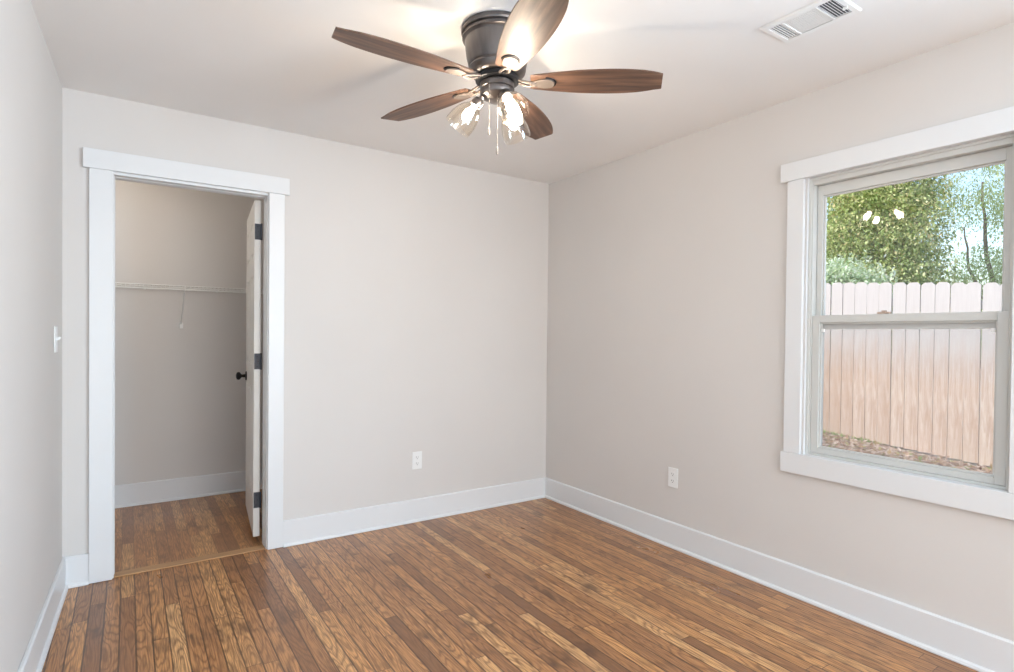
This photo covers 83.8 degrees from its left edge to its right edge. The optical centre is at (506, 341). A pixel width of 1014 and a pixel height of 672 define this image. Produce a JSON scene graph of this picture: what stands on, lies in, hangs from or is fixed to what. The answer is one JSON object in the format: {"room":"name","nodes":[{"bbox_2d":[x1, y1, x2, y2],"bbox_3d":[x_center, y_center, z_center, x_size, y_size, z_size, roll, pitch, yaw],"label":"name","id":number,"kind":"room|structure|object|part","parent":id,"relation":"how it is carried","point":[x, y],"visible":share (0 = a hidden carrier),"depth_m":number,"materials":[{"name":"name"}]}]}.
{"room":"empty bedroom","nodes":[
{"label":"empty bedroom","id":0,"kind":"room"},
{"bbox_2d":[0,0,61,671],"bbox_3d":[-0.423,0.041,-0.136,0.120,2.440,6.750,0,1,-32],"label":"wall","id":1,"kind":"structure","parent":0,"point":[30,84],"depth_m":1.99,"materials":[{"name":"beige paint"}]},
{"bbox_2d":[17,557,68,671],"bbox_3d":[-0.424,1.184,0.002,0.031,0.152,6.550,0,1,-32],"label":"baseboard","id":2,"kind":"structure","parent":1,"relation":"attached to","point":[36,652],"depth_m":2.26,"materials":[{"name":"white paint"}]},
{"bbox_2d":[54,326,60,352],"bbox_3d":[-2.024,-0.010,2.548,0.020,0.117,0.071,0,1,-32],"label":"light switch","id":3,"kind":"object","parent":1,"relation":"attached to","point":[56,338],"visible":1,"depth_m":2.54,"materials":[{"name":"white plastic"}]},
{"bbox_3d":[-2.030,-0.010,2.544,0.005,0.117,0.071,0,1,-32],"label":"plate","id":4,"kind":"part","parent":3,"relation":"part of","materials":[{"name":"white plastic"}]},
{"bbox_2d":[115,180,263,484],"bbox_3d":[-2.571,-0.035,4.228,1.900,2.440,0.100,0,1,-34],"label":"wall","id":5,"kind":"structure","parent":0,"point":[180,402],"depth_m":4.24,"materials":[{"name":"beige paint"}]},
{"bbox_2d":[115,469,261,507],"bbox_3d":[-2.547,1.106,4.189,1.900,0.160,0.026,0,1,-34],"label":"baseboard","id":6,"kind":"structure","parent":5,"relation":"attached to","point":[142,493],"depth_m":4.25,"materials":[{"name":"white paint"}]},
{"bbox_2d":[115,282,262,328],"bbox_3d":[-2.450,-0.249,4.048,1.860,0.306,0.324,0,1,-34],"label":"wire shelf","id":7,"kind":"object","parent":5,"relation":"attached to","point":[216,290],"visible":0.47,"depth_m":4.06,"materials":[{"name":"white metal"}]},
{"bbox_3d":[-2.448,-0.380,4.046,1.860,0.034,0.309,0,1,-34],"label":"shelf rod","id":8,"kind":"part","parent":7,"relation":"part of","materials":[{"name":"white metal"}]},
{"bbox_2d":[62,87,548,556],"bbox_3d":[-1.048,-0.011,3.571,3.200,2.440,0.115,0,1,-34],"label":"wall","id":9,"kind":"structure","parent":0,"point":[416,289],"depth_m":3.62,"materials":[{"name":"beige paint"}]},
{"bbox_2d":[64,553,88,588],"bbox_3d":[-2.124,1.132,2.788,0.098,0.152,0.026,0,1,-34],"label":"baseboard","id":10,"kind":"structure","parent":9,"relation":"attached to","point":[77,566],"depth_m":2.79,"materials":[{"name":"white paint"}]},
{"bbox_2d":[83,147,289,583],"bbox_3d":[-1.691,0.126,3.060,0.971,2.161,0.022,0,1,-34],"label":"trim","id":11,"kind":"structure","parent":9,"relation":"attached to","point":[101,164],"depth_m":2.85,"materials":[{"name":"white paint"}]},
{"bbox_3d":[-2.035,0.174,2.833,0.096,2.064,0.018,0,1,-34],"label":"casing","id":12,"kind":"part","parent":11,"relation":"part of","materials":[{"name":"white paint"}]},
{"bbox_3d":[-1.681,-0.906,3.048,0.971,0.096,0.022,0,1,-34],"label":"head casing","id":13,"kind":"part","parent":11,"relation":"part of","materials":[{"name":"white paint"}]},
{"bbox_3d":[-1.346,0.175,3.295,0.086,2.064,0.018,0,1,-34],"label":"casing","id":14,"kind":"part","parent":11,"relation":"part of","materials":[{"name":"white paint"}]},
{"bbox_2d":[236,200,262,536],"bbox_3d":[-1.681,0.157,3.663,0.112,2.003,0.726,0,1,-28],"label":"door","id":15,"kind":"structure","parent":9,"relation":"in","point":[254,225],"depth_m":3.40,"materials":[{"name":"paint"}]},
{"bbox_3d":[-1.842,0.236,3.918,0.068,0.064,0.064,0,1,-28],"label":"knob","id":16,"kind":"part","parent":15,"relation":"part of","materials":[{"name":"black metal"}]},
{"bbox_2d":[283,477,544,547],"bbox_3d":[-0.504,1.135,3.872,1.958,0.152,0.026,0,1,-34],"label":"baseboard","id":17,"kind":"structure","parent":9,"relation":"attached to","point":[309,529],"depth_m":3.75,"materials":[{"name":"white paint"}]},
{"bbox_2d":[412,451,421,469],"bbox_3d":[-0.606,0.800,3.809,0.071,0.117,0.008,0,1,-34],"label":"electrical outlet","id":18,"kind":"object","parent":9,"relation":"attached to","point":[416,456],"visible":1,"depth_m":3.81,"materials":[{"name":"white plastic"}]},
{"bbox_2d":[42,489,977,671],"bbox_3d":[0.341,1.277,1.268,3.450,0.050,8.100,0,1,-34],"label":"floor","id":19,"kind":"structure","parent":0,"point":[543,584],"depth_m":2.61,"materials":[{"name":"brown wood"}]},
{"bbox_2d":[114,545,264,577],"bbox_3d":[-1.725,1.204,3.116,0.725,0.006,0.068,0,1,-34],"label":"threshold","id":20,"kind":"object","parent":19,"relation":"on","point":[260,547],"visible":1,"depth_m":3.09,"materials":[{"name":"brown wood"}]},
{"bbox_2d":[30,0,1013,183],"bbox_3d":[0.294,-1.249,1.247,3.840,0.120,8.400,0,1,-34],"label":"ceiling","id":21,"kind":"structure","parent":0,"point":[272,64],"depth_m":2.44,"materials":[{"name":"paint"}]},
{"bbox_2d":[332,0,662,154],"bbox_3d":[-0.078,-0.955,2.155,1.198,0.496,1.249,0,1,-34],"label":"ceiling fan","id":22,"kind":"object","parent":21,"relation":"hanging from","point":[499,45],"visible":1,"depth_m":2.10,"materials":[{"name":"brown wood"}]},
{"bbox_3d":[-0.357,-1.004,1.974,0.511,0.028,0.153,0,1,-34],"label":"blade","id":23,"kind":"part","parent":22,"relation":"part of","materials":[{"name":"brown wood"}]},
{"bbox_3d":[-0.339,-1.010,2.424,0.511,0.028,0.153,1,1,38],"label":"blade","id":24,"kind":"part","parent":22,"relation":"part of","materials":[{"name":"brown wood"}]},
{"bbox_2d":[447,95,483,136],"bbox_3d":[-0.167,-0.883,2.201,0.143,0.172,0.126,0,1,-34],"label":"light","id":25,"kind":"object","parent":22,"relation":"attached to","point":[477,102],"depth_m":2.18,"materials":[{"name":"clear glass"}]},
{"bbox_3d":[-0.036,-0.835,2.145,0.002,0.194,0.014,1,1,-7],"label":"pull chain","id":26,"kind":"part","parent":22,"relation":"part of","materials":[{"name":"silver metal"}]},
{"bbox_2d":[497,88,529,121],"bbox_3d":[0.011,-0.880,2.082,0.114,0.172,0.158,0,1,-34],"label":"bulb","id":27,"kind":"object","parent":22,"relation":"attached to","point":[506,95],"depth_m":2.10,"materials":[{"name":"white glass"}]},
{"bbox_2d":[501,103,530,142],"bbox_3d":[0.022,-0.882,2.296,0.153,0.172,0.118,0,1,-34],"label":"bulb","id":28,"kind":"object","parent":22,"relation":"attached to","point":[512,122],"depth_m":2.26,"materials":[{"name":"white glass"}]},
{"bbox_3d":[0.095,-1.007,2.547,0.153,0.028,0.511,1,1,20],"label":"blade","id":29,"kind":"part","parent":22,"relation":"part of","materials":[{"name":"brown wood"}]},
{"bbox_3d":[0.066,-0.998,1.818,0.153,0.028,0.511,0,1,-16],"label":"blade","id":30,"kind":"part","parent":22,"relation":"part of","materials":[{"name":"brown wood"}]},
{"bbox_3d":[0.345,-1.000,2.172,0.511,0.028,0.153,1,1,2],"label":"blade","id":31,"kind":"part","parent":22,"relation":"part of","materials":[{"name":"brown wood"}]},
{"bbox_2d":[760,0,861,42],"bbox_3d":[1.115,-1.181,2.085,0.186,0.018,0.281,0,1,-34],"label":"ceiling vent","id":32,"kind":"object","parent":21,"relation":"in","point":[819,14],"visible":1,"depth_m":2.07,"materials":[{"name":"white plastic"}]},
{"bbox_2d":[546,22,1013,640],"bbox_3d":[2.233,0.196,1.671,0.140,2.740,6.700,0,1,-34],"label":"wall","id":33,"kind":"structure","parent":0,"point":[666,312],"depth_m":3.06,"materials":[{"name":"beige paint"}]},
{"bbox_2d":[668,467,677,488],"bbox_3d":[0.994,0.814,3.387,0.008,0.117,0.071,0,1,-34],"label":"electrical outlet","id":34,"kind":"object","parent":33,"relation":"attached to","point":[672,472],"visible":1,"depth_m":3.38,"materials":[{"name":"white plastic"}]},
{"bbox_2d":[545,477,1013,671],"bbox_3d":[2.113,1.189,1.698,0.026,0.152,6.550,0,1,-34],"label":"baseboard","id":35,"kind":"structure","parent":33,"relation":"attached to","point":[976,649],"depth_m":2.67,"materials":[{"name":"white paint"}]},
{"bbox_2d":[780,106,1013,519],"bbox_3d":[1.644,-0.111,2.406,0.022,1.518,1.013,0,1,-34],"label":"trim","id":36,"kind":"structure","parent":33,"relation":"attached to","point":[997,503],"depth_m":2.52,"materials":[{"name":"white paint"}]},
{"bbox_3d":[1.406,-0.122,2.765,0.018,1.330,0.081,0,1,-34],"label":"casing","id":37,"kind":"part","parent":36,"relation":"part of","materials":[{"name":"white paint"}]},
{"bbox_3d":[1.651,-0.825,2.397,0.022,0.090,1.013,0,1,-34],"label":"head casing","id":38,"kind":"part","parent":36,"relation":"part of","materials":[{"name":"white paint"}]},
{"bbox_3d":[1.643,0.600,2.406,0.022,0.097,0.991,0,1,-34],"label":"casing","id":39,"kind":"part","parent":36,"relation":"part of","materials":[{"name":"white paint"}]},
{"bbox_3d":[1.888,-0.108,2.044,0.018,1.330,0.090,0,1,-34],"label":"casing","id":40,"kind":"part","parent":36,"relation":"part of","materials":[{"name":"white paint"}]},
{"bbox_2d":[803,132,1013,491],"bbox_3d":[1.712,-0.111,2.446,0.135,1.342,0.774,0,1,-34],"label":"window","id":41,"kind":"structure","parent":33,"relation":"in","point":[995,150],"depth_m":2.39,"materials":[{"name":"white paint"}]},
{"bbox_3d":[1.733,0.219,2.467,0.006,0.639,0.734,0,1,-34],"label":"screen frame","id":42,"kind":"part","parent":41,"relation":"part of","materials":[{"name":"grey plastic"}]},
{"bbox_3d":[1.686,0.209,2.435,0.028,0.659,0.734,0,1,-34],"label":"sash","id":43,"kind":"part","parent":41,"relation":"part of","materials":[{"name":"grey plastic"}]},
{"bbox_3d":[1.719,-0.400,2.445,0.030,0.691,0.734,0,1,-34],"label":"sash","id":44,"kind":"part","parent":41,"relation":"part of","materials":[{"name":"grey plastic"}]},
{"label":"outside","id":45,"kind":"structure","parent":0,"visible":0},
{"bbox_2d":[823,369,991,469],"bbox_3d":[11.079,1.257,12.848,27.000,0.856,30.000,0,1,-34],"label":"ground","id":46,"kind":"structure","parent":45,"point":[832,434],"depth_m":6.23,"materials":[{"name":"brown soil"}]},
{"bbox_2d":[823,430,895,447],"bbox_3d":[3.955,1.104,6.661,0.113,0.114,1.092,0,1,-34],"label":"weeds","id":47,"kind":"object","parent":46,"relation":"on","point":[824,431],"visible":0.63,"depth_m":6.52,"materials":[{"name":"brown plant"}]},
{"bbox_2d":[826,250,904,313],"bbox_3d":[4.287,-0.021,7.468,1.192,2.485,1.803,0,1,-34],"label":"leafy shrub","id":48,"kind":"object","parent":46,"relation":"on","point":[844,273],"visible":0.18,"depth_m":7.15,"materials":[{"name":"green plant"}]},
{"bbox_2d":[826,173,977,413],"bbox_3d":[5.649,-1.509,8.805,2.187,5.454,2.835,0,1,-15],"label":"leafy tree","id":49,"kind":"object","parent":46,"relation":"on","point":[874,223],"visible":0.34,"depth_m":8.10,"materials":[{"name":"green plant"}]},
{"bbox_2d":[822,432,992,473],"bbox_3d":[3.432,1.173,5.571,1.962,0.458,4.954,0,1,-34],"label":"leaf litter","id":50,"kind":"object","parent":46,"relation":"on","point":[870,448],"visible":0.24,"depth_m":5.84,"materials":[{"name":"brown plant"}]},
{"bbox_2d":[823,282,1001,465],"bbox_3d":[4.715,0.308,5.772,0.152,2.352,7.951,0,1,-34],"label":"wooden fence","id":51,"kind":"object","parent":46,"relation":"on","point":[861,388],"visible":0.33,"depth_m":6.12,"materials":[{"name":"brown wood"}]},
{"bbox_3d":[4.710,-0.378,5.725,0.036,0.638,7.900,0,1,-34],"label":"rail","id":52,"kind":"part","parent":51,"relation":"part of","materials":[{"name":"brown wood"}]},
{"bbox_2d":[936,163,1004,349],"bbox_3d":[7.809,-1.333,8.848,1.899,5.145,2.123,0,1,-9],"label":"sparse tree","id":53,"kind":"object","parent":46,"relation":"on","point":[992,276],"visible":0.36,"depth_m":8.97,"materials":[{"name":"green plant"}]}
]}

